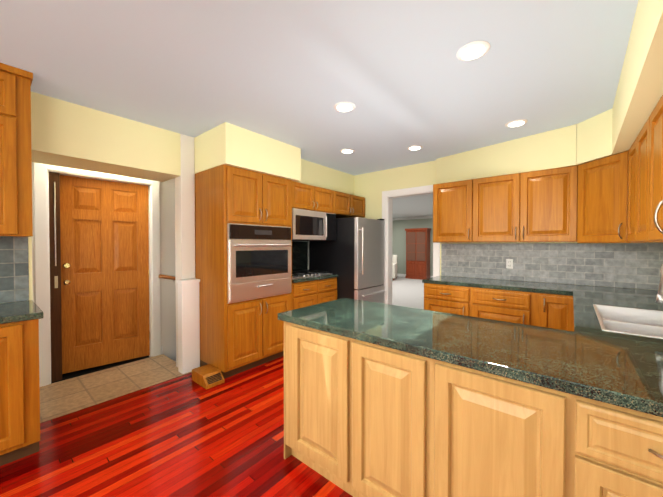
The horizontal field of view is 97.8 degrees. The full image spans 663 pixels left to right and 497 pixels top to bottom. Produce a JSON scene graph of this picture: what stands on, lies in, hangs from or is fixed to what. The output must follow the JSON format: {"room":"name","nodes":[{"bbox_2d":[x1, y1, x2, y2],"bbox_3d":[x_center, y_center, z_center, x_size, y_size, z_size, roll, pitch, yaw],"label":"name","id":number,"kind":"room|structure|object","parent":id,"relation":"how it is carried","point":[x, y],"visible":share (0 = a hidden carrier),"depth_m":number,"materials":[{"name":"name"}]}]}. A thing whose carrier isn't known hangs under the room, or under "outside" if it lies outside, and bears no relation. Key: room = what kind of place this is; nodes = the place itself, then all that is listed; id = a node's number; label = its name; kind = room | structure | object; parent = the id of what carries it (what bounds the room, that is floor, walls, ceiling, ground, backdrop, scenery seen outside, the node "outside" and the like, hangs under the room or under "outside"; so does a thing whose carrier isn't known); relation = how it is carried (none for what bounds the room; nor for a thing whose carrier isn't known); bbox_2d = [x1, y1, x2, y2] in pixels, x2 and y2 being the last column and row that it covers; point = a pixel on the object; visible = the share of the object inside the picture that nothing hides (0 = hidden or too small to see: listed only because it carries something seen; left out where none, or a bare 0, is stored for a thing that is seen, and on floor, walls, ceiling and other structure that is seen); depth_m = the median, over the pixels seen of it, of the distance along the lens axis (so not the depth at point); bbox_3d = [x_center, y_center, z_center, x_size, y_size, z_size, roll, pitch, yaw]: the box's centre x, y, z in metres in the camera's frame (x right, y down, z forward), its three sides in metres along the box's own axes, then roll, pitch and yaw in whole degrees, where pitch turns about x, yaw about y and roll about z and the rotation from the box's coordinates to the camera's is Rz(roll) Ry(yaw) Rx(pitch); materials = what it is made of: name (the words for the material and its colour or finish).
{"room":"kitchen","nodes":[
{"label":"kitchen","id":0,"kind":"room"},
{"bbox_2d":[51,355,148,382],"bbox_3d":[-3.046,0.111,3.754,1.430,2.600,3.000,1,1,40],"label":"threshold","id":1,"kind":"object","parent":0,"point":[65,376],"depth_m":3.20,"materials":[{"name":"black"}]},
{"bbox_2d":[32,162,175,361],"bbox_3d":[-2.067,0.687,3.729,0.120,3.650,3.200,1,1,40],"label":"wall","id":2,"kind":"structure","parent":0,"point":[167,268],"depth_m":3.63,"materials":[{"name":"white paint"}]},
{"bbox_2d":[34,162,160,386],"bbox_3d":[-2.502,0.230,3.184,0.138,2.172,1.075,1,1,40],"label":"door frame","id":3,"kind":"structure","parent":2,"relation":"attached to","point":[47,238],"depth_m":2.86,"materials":[{"name":"white painted wood"}]},
{"bbox_2d":[60,175,149,373],"bbox_3d":[-2.523,0.271,3.256,0.806,2.070,0.076,-1,1,-41],"label":"door","id":4,"kind":"structure","parent":2,"relation":"in","point":[104,233],"depth_m":3.23,"materials":[{"name":"brown wood"}]},
{"bbox_2d":[159,274,174,280],"bbox_3d":[-1.629,0.815,4.101,0.081,1.019,1.498,1,1,40],"label":"stair handrail","id":5,"kind":"object","parent":2,"relation":"attached to","point":[167,277],"visible":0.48,"depth_m":3.56,"materials":[{"name":"brown wood"}]},
{"bbox_2d":[40,354,191,422],"bbox_3d":[-2.214,1.357,2.840,0.800,0.073,1.310,1,1,40],"label":"floor","id":6,"kind":"structure","parent":0,"point":[64,397],"depth_m":2.79,"materials":[{"name":"beige tile"}]},
{"bbox_2d":[8,92,309,366],"bbox_3d":[-2.471,0.054,2.465,0.480,2.550,7.850,1,1,40],"label":"wall","id":7,"kind":"structure","parent":0,"point":[68,134],"depth_m":2.63,"materials":[{"name":"beige paint"}]},
{"bbox_2d":[0,237,28,302],"bbox_3d":[-2.783,0.164,1.704,0.010,0.488,1.380,1,1,40],"label":"tile backsplash","id":8,"kind":"structure","parent":7,"relation":"attached to","point":[14,274],"depth_m":2.17,"materials":[{"name":"tile"}]},
{"bbox_2d":[0,63,32,236],"bbox_3d":[-2.377,-0.648,1.918,0.348,1.128,0.515,1,1,40],"label":"upper cabinet","id":9,"kind":"object","parent":7,"relation":"attached to","point":[15,163],"visible":1,"depth_m":1.94,"materials":[{"name":"brown wood"}]},
{"bbox_2d":[176,134,199,373],"bbox_3d":[-1.542,0.046,3.111,0.124,2.548,0.202,1,1,40],"label":"trim","id":10,"kind":"structure","parent":7,"relation":"attached to","point":[188,326],"depth_m":3.12,"materials":[{"name":"white"}]},
{"bbox_2d":[292,241,307,272],"bbox_3d":[-0.661,0.134,4.260,0.014,0.478,0.877,1,1,40],"label":"backsplash","id":11,"kind":"structure","parent":7,"relation":"attached to","point":[299,255],"depth_m":4.45,"materials":[{"name":"black"}]},
{"bbox_2d":[292,181,335,212],"bbox_3d":[-0.454,-0.674,4.048,0.588,0.334,0.827,1,1,40],"label":"upper cabinet","id":12,"kind":"object","parent":7,"relation":"attached to","point":[319,199],"depth_m":3.83,"materials":[{"name":"brown wood"}]},
{"bbox_2d":[292,208,335,240],"bbox_3d":[-0.421,-0.305,4.054,0.638,0.395,0.854,1,1,40],"label":"over-the-range microwave","id":13,"kind":"object","parent":12,"relation":"attached to","point":[308,225],"visible":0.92,"depth_m":3.83,"materials":[{"name":"silver metal"}]},
{"bbox_2d":[334,191,364,217],"bbox_3d":[0.074,-0.683,4.684,0.588,0.334,0.827,1,1,40],"label":"upper cabinet","id":14,"kind":"object","parent":7,"relation":"attached to","point":[347,205],"depth_m":4.51,"materials":[{"name":"brown wood"}]},
{"bbox_2d":[0,356,352,496],"bbox_3d":[-0.818,1.389,1.014,4.240,0.080,7.700,1,1,40],"label":"floor","id":15,"kind":"structure","parent":0,"point":[185,435],"depth_m":1.92,"materials":[{"name":"red wood"}]},
{"bbox_2d":[0,319,39,465],"bbox_3d":[-2.266,0.893,1.854,0.620,0.888,0.505,1,1,40],"label":"base cabinet","id":16,"kind":"object","parent":15,"relation":"on","point":[19,398],"visible":0.94,"depth_m":1.77,"materials":[{"name":"brown wood"}]},
{"bbox_2d":[0,300,42,323],"bbox_3d":[-2.537,0.432,1.517,0.634,0.040,1.400,1,1,40],"label":"countertop","id":17,"kind":"structure","parent":16,"relation":"on","point":[12,312],"depth_m":1.86,"materials":[{"name":"green stone"}]},
{"bbox_2d":[192,364,223,388],"bbox_3d":[-1.233,1.271,2.885,0.300,0.105,0.183,1,1,40],"label":"box","id":18,"kind":"object","parent":15,"relation":"on","point":[207,376],"visible":1,"depth_m":2.83,"materials":[{"name":"brown wood"}]},
{"bbox_2d":[195,164,291,378],"bbox_3d":[-0.981,0.243,3.368,0.654,2.148,0.900,1,1,40],"label":"tall cabinet","id":19,"kind":"object","parent":15,"relation":"on","point":[238,337],"visible":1,"depth_m":3.05,"materials":[{"name":"brown wood"}]},
{"bbox_2d":[227,223,291,303],"bbox_3d":[-0.733,0.144,3.161,0.096,0.800,0.830,1,1,40],"label":"wall oven","id":20,"kind":"object","parent":19,"relation":"in","point":[258,261],"visible":0.98,"depth_m":3.10,"materials":[{"name":"silver metal"}]},
{"bbox_2d":[292,277,336,309],"bbox_3d":[-0.412,0.863,4.062,0.654,0.888,0.878,1,1,40],"label":"base cabinet","id":21,"kind":"object","parent":15,"relation":"on","point":[309,293],"visible":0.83,"depth_m":3.82,"materials":[{"name":"brown wood"}]},
{"bbox_2d":[292,274,337,282],"bbox_3d":[-0.422,0.397,4.065,0.634,0.040,0.877,1,1,40],"label":"countertop","id":22,"kind":"structure","parent":21,"relation":"on","point":[305,279],"depth_m":3.81,"materials":[{"name":"green stone"}]},
{"bbox_2d":[292,270,331,278],"bbox_3d":[-0.441,0.354,4.079,0.500,0.042,0.798,1,1,40],"label":"gas cooktop","id":23,"kind":"object","parent":22,"relation":"in","point":[303,274],"visible":0.71,"depth_m":4.03,"materials":[{"name":"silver metal"}]},
{"bbox_2d":[284,321,351,495],"bbox_3d":[0.098,0.893,1.906,0.527,0.888,0.654,1,1,40],"label":"base cabinet","id":24,"kind":"object","parent":15,"relation":"on","point":[317,363],"depth_m":1.63,"materials":[{"name":"brown wood"}]},
{"bbox_2d":[310,217,385,303],"bbox_3d":[0.272,0.418,4.566,0.986,1.765,0.760,1,1,40],"label":"fridge","id":25,"kind":"object","parent":15,"relation":"on","point":[352,255],"visible":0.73,"depth_m":4.20,"materials":[{"name":"silver metal"}]},
{"bbox_2d":[352,339,431,496],"bbox_3d":[0.460,0.897,1.604,0.415,0.888,0.650,1,1,40],"label":"base cabinet","id":26,"kind":"object","parent":15,"relation":"on","point":[363,419],"depth_m":1.34,"materials":[{"name":"brown wood"}]},
{"bbox_2d":[424,283,471,316],"bbox_3d":[1.539,0.869,3.632,0.537,0.888,0.640,1,1,40],"label":"base cabinet","id":27,"kind":"object","parent":15,"relation":"on","point":[452,299],"depth_m":3.36,"materials":[{"name":"brown wood"}]},
{"bbox_2d":[432,359,575,496],"bbox_3d":[0.795,0.901,1.326,0.457,0.888,0.650,1,1,40],"label":"base cabinet","id":28,"kind":"object","parent":15,"relation":"on","point":[493,435],"depth_m":1.06,"materials":[{"name":"brown wood"}]},
{"bbox_2d":[472,287,535,325],"bbox_3d":[1.971,0.874,3.274,0.585,0.888,0.640,1,1,40],"label":"base cabinet","id":29,"kind":"object","parent":15,"relation":"on","point":[519,307],"depth_m":3.00,"materials":[{"name":"brown wood"}]},
{"bbox_2d":[536,293,573,331],"bbox_3d":[2.316,0.878,2.987,0.313,0.888,0.640,1,1,40],"label":"base cabinet","id":30,"kind":"object","parent":15,"relation":"on","point":[553,311],"depth_m":2.74,"materials":[{"name":"brown wood"}]},
{"bbox_2d":[422,275,657,297],"bbox_3d":[2.138,0.410,3.141,2.118,0.040,0.628,1,1,40],"label":"countertop","id":31,"kind":"structure","parent":30,"relation":"on","point":[546,288],"depth_m":2.98,"materials":[{"name":"green stone"}]},
{"bbox_2d":[576,395,662,496],"bbox_3d":[1.158,0.905,1.025,0.485,0.888,0.650,1,1,40],"label":"base cabinet","id":32,"kind":"object","parent":15,"relation":"on","point":[619,450],"depth_m":0.86,"materials":[{"name":"brown wood"}]},
{"bbox_2d":[278,298,662,416],"bbox_3d":[0.698,0.433,1.409,2.124,0.040,0.695,1,1,40],"label":"countertop","id":33,"kind":"structure","parent":32,"relation":"on","point":[626,373],"depth_m":1.22,"materials":[{"name":"green stone"}]},
{"bbox_3d":[1.973,0.894,1.843,0.640,0.888,1.586,1,1,40],"label":"base cabinet","id":34,"kind":"object","parent":15,"relation":"on","visible":0},
{"bbox_2d":[573,292,662,344],"bbox_3d":[1.980,0.503,1.831,0.688,0.198,1.587,1,1,40],"label":"countertop","id":35,"kind":"structure","parent":34,"relation":"on","point":[640,319],"depth_m":1.89,"materials":[{"name":"green stone"}]},
{"bbox_2d":[656,264,662,302],"bbox_3d":[1.740,0.205,1.339,0.288,0.416,0.266,1,1,40],"label":"gooseneck faucet","id":36,"kind":"object","parent":35,"relation":"on","point":[659,297],"visible":1,"depth_m":1.49,"materials":[{"name":"silver metal"}]},
{"bbox_2d":[0,0,637,175],"bbox_3d":[-0.770,-1.252,1.036,4.240,0.100,7.850,1,1,40],"label":"ceiling","id":37,"kind":"structure","parent":0,"point":[400,75],"depth_m":1.93,"materials":[{"name":"grey paint"}]},
{"bbox_2d":[194,122,353,194],"bbox_3d":[-0.451,-1.041,3.999,0.648,0.398,2.582,1,1,40],"label":"soffit","id":38,"kind":"structure","parent":37,"relation":"attached to","point":[226,143],"depth_m":3.15,"materials":[{"name":"beige paint"}]},
{"bbox_2d":[334,102,354,111],"bbox_3d":[0.113,-1.215,2.493,0.188,0.010,0.188,1,1,40],"label":"recessed light","id":39,"kind":"object","parent":37,"relation":"in","point":[344,106],"visible":1,"depth_m":2.47,"materials":[{"name":"white"}]},
{"bbox_2d":[340,149,354,152],"bbox_3d":[0.202,-1.231,3.666,0.188,0.010,0.188,1,1,40],"label":"recessed light","id":40,"kind":"object","parent":37,"relation":"in","point":[347,150],"visible":1,"depth_m":3.64,"materials":[{"name":"white"}]},
{"bbox_2d":[407,145,422,149],"bbox_3d":[1.023,-1.230,3.543,0.188,0.010,0.188,1,1,40],"label":"recessed light","id":41,"kind":"object","parent":37,"relation":"in","point":[415,147],"visible":1,"depth_m":3.51,"materials":[{"name":"white"}]},
{"bbox_2d":[456,41,489,60],"bbox_3d":[0.869,-1.205,1.775,0.188,0.010,0.188,1,1,40],"label":"recessed light","id":42,"kind":"object","parent":37,"relation":"in","point":[474,50],"visible":1,"depth_m":1.76,"materials":[{"name":"white"}]},
{"bbox_2d":[436,124,575,183],"bbox_3d":[1.952,-1.034,3.457,1.483,0.398,0.348,1,1,40],"label":"soffit","id":43,"kind":"structure","parent":37,"relation":"attached to","point":[555,148],"depth_m":3.27,"materials":[{"name":"beige paint"}]},
{"bbox_2d":[505,119,527,126],"bbox_3d":[1.807,-1.220,2.828,0.188,0.010,0.188,1,1,40],"label":"recessed light","id":44,"kind":"object","parent":37,"relation":"in","point":[516,123],"visible":1,"depth_m":2.81,"materials":[{"name":"white"}]},
{"bbox_2d":[576,0,662,164],"bbox_3d":[1.858,-1.009,1.651,0.674,0.398,3.248,1,1,40],"label":"soffit","id":45,"kind":"structure","parent":37,"relation":"attached to","point":[617,127],"depth_m":1.67,"materials":[{"name":"beige paint"}]},
{"bbox_2d":[392,276,423,309],"bbox_3d":[2.345,1.293,8.101,10.000,0.078,7.250,1,1,40],"label":"floor","id":46,"kind":"structure","parent":0,"point":[407,292],"depth_m":8.23,"materials":[{"name":"grey"}]},
{"bbox_2d":[392,255,396,279],"bbox_3d":[2.151,0.732,11.401,0.780,0.950,0.820,0,1,20],"label":"armchair","id":47,"kind":"object","parent":46,"relation":"on","point":[394,266],"visible":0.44,"depth_m":11.33,"materials":[{"name":"beige fabric"}]},
{"bbox_2d":[405,228,430,279],"bbox_3d":[3.444,0.205,11.541,0.920,2.000,0.410,1,1,40],"label":"china cabinet","id":48,"kind":"object","parent":46,"relation":"on","point":[417,253],"visible":0.98,"depth_m":11.37,"materials":[{"name":"brown wood"}]},
{"bbox_2d":[392,216,432,277],"bbox_3d":[4.695,-0.036,10.916,10.000,2.500,0.190,1,1,40],"label":"wall","id":49,"kind":"structure","parent":0,"point":[400,225],"depth_m":12.20,"materials":[{"name":"grey paint"}]},
{"bbox_2d":[393,194,432,217],"bbox_3d":[2.442,-1.299,8.182,10.300,0.100,7.248,1,1,40],"label":"ceiling","id":50,"kind":"structure","parent":0,"point":[416,206],"depth_m":8.64,"materials":[{"name":"white paint"}]},
{"bbox_2d":[354,160,649,289],"bbox_3d":[1.745,0.034,3.969,4.090,2.550,0.150,1,1,40],"label":"wall","id":51,"kind":"structure","parent":0,"point":[370,187],"depth_m":4.53,"materials":[{"name":"beige paint"}]},
{"bbox_2d":[382,185,439,304],"bbox_3d":[1.212,0.198,4.402,0.920,2.210,0.168,1,1,40],"label":"door frame","id":52,"kind":"structure","parent":51,"relation":"attached to","point":[387,205],"depth_m":4.58,"materials":[{"name":"white wood"}]},
{"bbox_2d":[433,179,472,242],"bbox_3d":[1.612,-0.458,3.747,0.480,0.758,0.348,1,1,40],"label":"upper cabinet","id":53,"kind":"object","parent":51,"relation":"attached to","point":[452,201],"depth_m":3.60,"materials":[{"name":"brown wood"}]},
{"bbox_2d":[473,165,577,241],"bbox_3d":[2.166,-0.451,3.287,0.960,0.758,0.348,1,1,40],"label":"upper cabinet","id":54,"kind":"object","parent":51,"relation":"attached to","point":[537,206],"depth_m":3.11,"materials":[{"name":"brown wood"}]},
{"bbox_2d":[441,243,662,289],"bbox_3d":[2.343,0.163,3.369,2.098,0.444,0.010,1,1,40],"label":"tile backsplash","id":55,"kind":"structure","parent":51,"relation":"attached to","point":[631,265],"depth_m":3.19,"materials":[{"name":"tile"}]},
{"bbox_2d":[506,259,512,268],"bbox_3d":[2.159,0.185,3.507,0.070,0.116,0.008,1,1,40],"label":"electrical outlet plate","id":56,"kind":"object","parent":55,"relation":"attached to","point":[509,263],"visible":1,"depth_m":3.50,"materials":[{"name":"white plastic"}]},
{"bbox_2d":[577,150,629,242],"bbox_3d":[2.689,-0.437,2.650,0.659,0.770,0.663,1,1,40],"label":"upper cabinet","id":57,"kind":"object","parent":51,"relation":"attached to","point":[602,200],"visible":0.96,"depth_m":2.60,"materials":[{"name":"brown wood"}]},
{"bbox_3d":[0.756,0.092,-0.309,0.150,2.550,7.700,1,1,40],"label":"wall","id":58,"kind":"structure","parent":0,"visible":0},
{"bbox_2d":[627,141,634,242],"bbox_3d":[2.464,-0.430,2.134,0.346,0.770,0.423,1,1,40],"label":"upper cabinet","id":59,"kind":"object","parent":58,"relation":"attached to","point":[631,153],"depth_m":2.31,"materials":[{"name":"brown wood"}]},
{"bbox_2d":[631,121,646,242],"bbox_3d":[2.194,-0.425,1.809,0.346,0.770,0.423,1,1,40],"label":"upper cabinet","id":60,"kind":"object","parent":58,"relation":"attached to","point":[637,203],"depth_m":2.03,"materials":[{"name":"brown wood"}]},
{"bbox_2d":[643,95,662,242],"bbox_3d":[1.924,-0.421,1.483,0.346,0.770,0.423,1,1,40],"label":"upper cabinet","id":61,"kind":"object","parent":58,"relation":"attached to","point":[645,192],"depth_m":1.70,"materials":[{"name":"brown wood"}]},
{"bbox_2d":[659,151,662,242],"bbox_3d":[1.654,-0.416,1.157,0.346,0.770,0.423,1,1,40],"label":"upper cabinet","id":62,"kind":"object","parent":58,"relation":"attached to","point":[660,152],"depth_m":1.52,"materials":[{"name":"brown wood"}]}
]}

